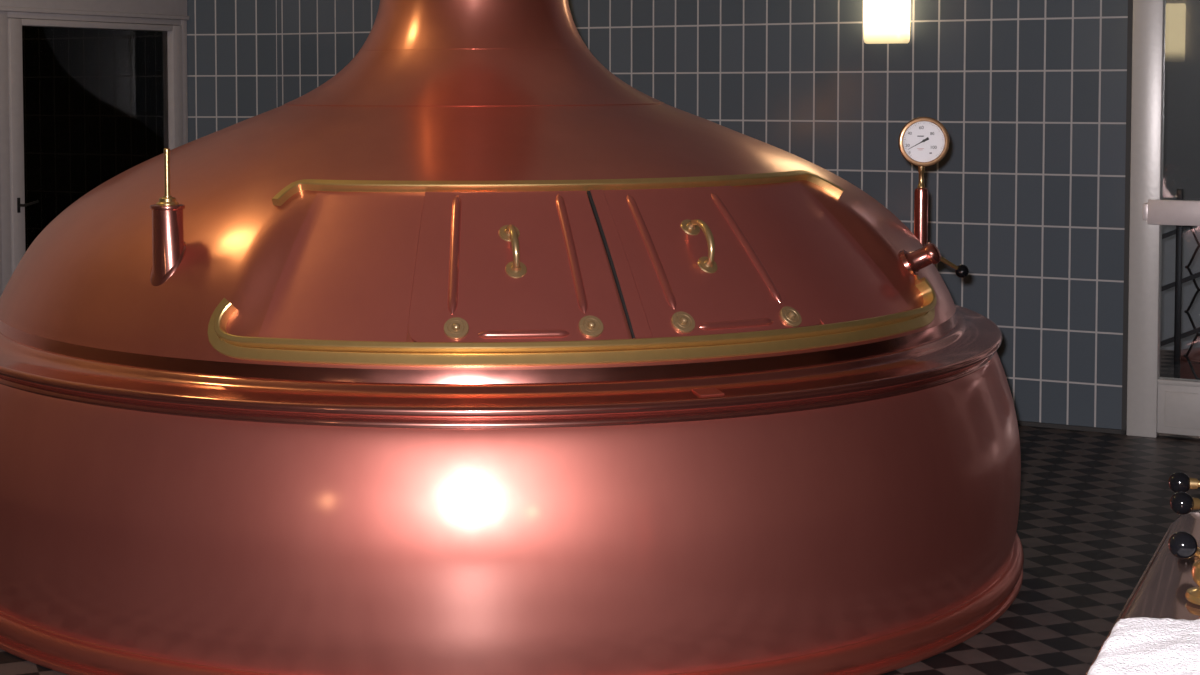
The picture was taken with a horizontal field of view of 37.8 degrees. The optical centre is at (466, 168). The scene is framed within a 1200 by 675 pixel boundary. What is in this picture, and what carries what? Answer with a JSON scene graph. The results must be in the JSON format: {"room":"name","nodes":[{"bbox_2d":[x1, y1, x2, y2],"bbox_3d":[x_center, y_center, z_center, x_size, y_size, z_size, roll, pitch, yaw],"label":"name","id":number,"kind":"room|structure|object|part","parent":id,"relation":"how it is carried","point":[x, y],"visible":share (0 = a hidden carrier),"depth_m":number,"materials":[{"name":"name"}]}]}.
{"room":"processing plant","nodes":[
{"label":"processing plant","id":0,"kind":"room"},
{"bbox_2d":[187,0,276,142],"bbox_3d":[-1.251,-0.959,9.579,0.524,4.000,0.220,0,3,8],"label":"wall","id":1,"kind":"structure","parent":0,"point":[232,44],"depth_m":9.49,"materials":[{"name":"tile"}]},
{"bbox_2d":[0,349,1199,674],"bbox_3d":[1.626,1.395,3.135,13.338,0.100,15.100,1,3,29],"label":"floor","id":2,"kind":"structure","parent":0,"point":[1095,509],"depth_m":5.65,"materials":[{"name":"tile"}]},
{"bbox_2d":[0,0,1023,674],"bbox_3d":[0.025,-0.767,5.728,3.484,3.980,3.484,-2,3,-38],"label":"kettle","id":3,"kind":"object","parent":2,"relation":"on","point":[475,348],"visible":1,"depth_m":4.41,"materials":[{"name":"orange metal"}]},
{"bbox_3d":[-0.794,0.013,4.630,0.017,0.132,0.017,0,3,0],"label":"probe rod","id":4,"kind":"part","parent":3,"relation":"part of","materials":[{"name":"gold metal"}]},
{"bbox_3d":[0.031,1.171,5.821,3.484,0.098,3.484,0,3,0],"label":"moulding","id":5,"kind":"part","parent":3,"relation":"part of","materials":[{"name":"orange metal"}]},
{"bbox_3d":[0.119,0.210,4.460,0.056,0.132,0.133,-1,3,-10],"label":"door handle","id":6,"kind":"part","parent":3,"relation":"part of","materials":[{"name":"gold metal"}]},
{"bbox_3d":[0.130,0.247,4.462,0.546,0.357,0.390,0,3,0],"label":"hatch door","id":7,"kind":"part","parent":3,"relation":"part of","materials":[{"name":"orange metal"}]},
{"bbox_3d":[0.329,0.065,4.807,1.708,0.085,0.313,-1,3,-17],"label":"runner rail","id":8,"kind":"part","parent":3,"relation":"part of","materials":[{"name":"gold metal"}]},
{"bbox_3d":[0.406,0.397,4.535,2.095,0.144,0.482,-1,3,-17],"label":"runner rail","id":9,"kind":"part","parent":3,"relation":"part of","materials":[{"name":"gold metal"}]},
{"bbox_3d":[0.613,0.203,4.593,0.056,0.138,0.138,-1,3,-22],"label":"door handle","id":10,"kind":"part","parent":3,"relation":"part of","materials":[{"name":"gold metal"}]},
{"bbox_3d":[0.592,0.549,4.279,0.066,0.010,0.046,-1,3,-20],"label":"plate","id":11,"kind":"part","parent":3,"relation":"part of","materials":[{"name":"orange metal"}]},
{"bbox_3d":[0.608,0.240,4.589,0.577,0.357,0.376,-2,3,-26],"label":"hatch door","id":12,"kind":"part","parent":3,"relation":"part of","materials":[{"name":"orange metal"}]},
{"bbox_2d":[898,117,949,246],"bbox_3d":[1.469,0.057,5.610,0.160,0.445,0.044,0,3,5],"label":"pressure gauge","id":13,"kind":"object","parent":3,"relation":"attached to","point":[923,142],"visible":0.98,"depth_m":5.60,"materials":[{"name":"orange metal"}]},
{"bbox_3d":[1.395,0.273,5.056,0.084,0.055,0.015,-1,3,-12],"label":"lever","id":14,"kind":"part","parent":3,"relation":"part of","materials":[{"name":"gold metal"}]},
{"bbox_3d":[1.440,0.299,5.069,0.039,0.039,0.039,0,3,0],"label":"ball knob","id":15,"kind":"part","parent":3,"relation":"part of","materials":[{"name":"black plastic"}]},
{"bbox_2d":[1086,511,1199,674],"bbox_3d":[1.129,0.988,2.169,0.632,0.809,1.432,1,3,29],"label":"table","id":16,"kind":"object","parent":2,"relation":"on","point":[1160,591],"visible":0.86,"depth_m":2.43,"materials":[{"name":"brown wood"}]},
{"bbox_2d":[1087,617,1199,674],"bbox_3d":[0.943,0.576,1.997,0.737,0.028,0.381,0,3,-6],"label":"towel","id":17,"kind":"object","parent":16,"relation":"on","point":[1139,645],"visible":1,"depth_m":2.05,"materials":[{"name":"white fabric"}]},
{"bbox_3d":[1.128,0.606,2.150,0.620,0.044,1.420,1,3,29],"label":"trough lid","id":18,"kind":"part","parent":16,"relation":"part of","materials":[{"name":"orange metal"}]},
{"bbox_2d":[1168,531,1199,604],"bbox_3d":[0.964,0.514,2.285,0.083,0.132,0.279,3,4,45],"label":"tap","id":19,"kind":"object","parent":16,"relation":"on","point":[1183,545],"visible":1,"depth_m":2.17,"materials":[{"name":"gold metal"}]},
{"bbox_3d":[0.895,0.470,2.178,0.034,0.034,0.034,0,3,0],"label":"ball knob","id":20,"kind":"part","parent":19,"relation":"part of","materials":[{"name":"black plastic"}]},
{"bbox_3d":[0.952,0.498,2.258,0.019,0.070,0.172,2,3,36],"label":"lever","id":21,"kind":"part","parent":19,"relation":"part of","materials":[{"name":"gold metal"}]},
{"bbox_2d":[1168,472,1199,492],"bbox_3d":[1.233,0.517,2.749,0.232,0.079,0.080,0,3,4],"label":"tap","id":22,"kind":"object","parent":16,"relation":"on","point":[1178,481],"visible":0.84,"depth_m":2.77,"materials":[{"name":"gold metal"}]},
{"bbox_3d":[1.136,0.501,2.778,0.034,0.034,0.034,0,3,0],"label":"ball knob","id":23,"kind":"part","parent":22,"relation":"part of","materials":[{"name":"black plastic"}]},
{"bbox_3d":[1.204,0.501,2.759,0.123,0.019,0.019,1,3,15],"label":"lever","id":24,"kind":"part","parent":22,"relation":"part of","materials":[{"name":"gold metal"}]},
{"bbox_2d":[1170,492,1199,514],"bbox_3d":[1.166,0.523,2.629,0.225,0.080,0.076,0,3,0],"label":"tap","id":25,"kind":"object","parent":16,"relation":"on","point":[1182,503],"visible":1,"depth_m":2.60,"materials":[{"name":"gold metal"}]},
{"bbox_3d":[1.135,0.504,2.620,0.115,0.024,0.019,-1,3,-9],"label":"lever","id":26,"kind":"part","parent":25,"relation":"part of","materials":[{"name":"gold metal"}]},
{"bbox_2d":[1160,189,1199,379],"bbox_3d":[3.443,0.498,7.688,1.110,1.241,0.026,1,3,29],"label":"iron railing","id":27,"kind":"object","parent":2,"relation":"on","point":[1178,231],"visible":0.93,"depth_m":7.81,"materials":[{"name":"black metal"}]},
{"bbox_3d":[3.194,0.603,7.829,0.026,1.020,0.026,1,3,29],"label":"post","id":28,"kind":"part","parent":27,"relation":"part of","materials":[{"name":"black metal"}]},
{"bbox_2d":[1180,347,1199,378],"bbox_3d":[3.609,0.916,8.108,0.584,0.365,0.584,1,3,29],"label":"copper vat","id":29,"kind":"object","parent":2,"relation":"on","point":[1194,355],"visible":0.49,"depth_m":8.07,"materials":[{"name":"brown metal"}]},
{"bbox_3d":[3.609,0.815,8.103,0.584,0.163,0.584,1,3,29],"label":"vat lid","id":30,"kind":"part","parent":29,"relation":"part of","materials":[{"name":"orange metal"}]},
{"bbox_2d":[277,0,1127,428],"bbox_3d":[4.187,-0.839,6.710,11.767,4.000,0.221,1,3,29],"label":"wall","id":31,"kind":"structure","parent":0,"point":[1027,192],"depth_m":7.71,"materials":[{"name":"tile"}]},
{"bbox_2d":[864,0,909,43],"bbox_3d":[1.876,-0.858,7.793,0.196,0.600,0.096,1,3,29],"label":"wall lamp","id":32,"kind":"object","parent":31,"relation":"attached to","point":[885,21],"visible":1,"depth_m":7.76,"materials":[{"name":"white glass"}]},
{"bbox_2d":[1017,420,1125,434],"bbox_3d":[4.142,1.155,6.714,11.767,0.018,0.042,1,3,29],"label":"baseboard","id":33,"kind":"structure","parent":31,"relation":"attached to","point":[1024,423],"depth_m":7.53,"materials":[{"name":"black"}]},
{"bbox_2d":[1121,0,1199,437],"bbox_3d":[3.227,-0.035,7.134,1.005,2.360,0.140,1,3,29],"label":"door","id":34,"kind":"structure","parent":31,"relation":"in","point":[1153,404],"depth_m":7.33,"materials":[{"name":"metal"}]},
{"bbox_3d":[3.250,-0.036,7.153,0.983,2.360,0.085,1,3,29],"label":"frame","id":35,"kind":"part","parent":34,"relation":"part of","materials":[{"name":"metal"}]},
{"bbox_3d":[3.252,1.009,7.201,0.743,0.229,0.068,1,3,29],"label":"kick panel","id":36,"kind":"part","parent":34,"relation":"part of","materials":[{"name":"metal"}]},
{"bbox_2d":[1160,225,1199,349],"bbox_3d":[5.400,0.636,9.064,5.349,0.820,0.221,1,3,29],"label":"wall","id":37,"kind":"structure","parent":0,"point":[1189,244],"depth_m":9.72,"materials":[{"name":"dark blue-grey ceramic tile"},{"name":"grout"}]},
{"bbox_2d":[1163,0,1199,200],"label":"window","id":38,"kind":"structure","parent":0,"point":[1181,153],"depth_m":9.69,"materials":[{"name":"grey paint"}]},
{"bbox_3d":[-4.756,-0.671,3.843,0.220,4.000,13.150,1,3,29],"label":"wall","id":39,"kind":"structure","parent":0,"visible":0},
{"bbox_2d":[0,0,188,296],"bbox_3d":[-1.912,-0.182,8.863,0.171,1.862,1.543,1,3,29],"label":"door","id":40,"kind":"structure","parent":39,"relation":"in","point":[92,91],"depth_m":8.77,"materials":[{"name":"white paint"}]},
{"bbox_3d":[-2.240,0.020,8.223,0.038,1.522,0.089,1,3,29],"label":"architrave","id":41,"kind":"part","parent":40,"relation":"part of","materials":[{"name":"white paint"}]},
{"bbox_3d":[-1.888,-0.056,8.927,0.006,1.323,1.161,1,3,29],"label":"glass pane","id":42,"kind":"part","parent":40,"relation":"part of","materials":[{"name":"black"}]}
]}

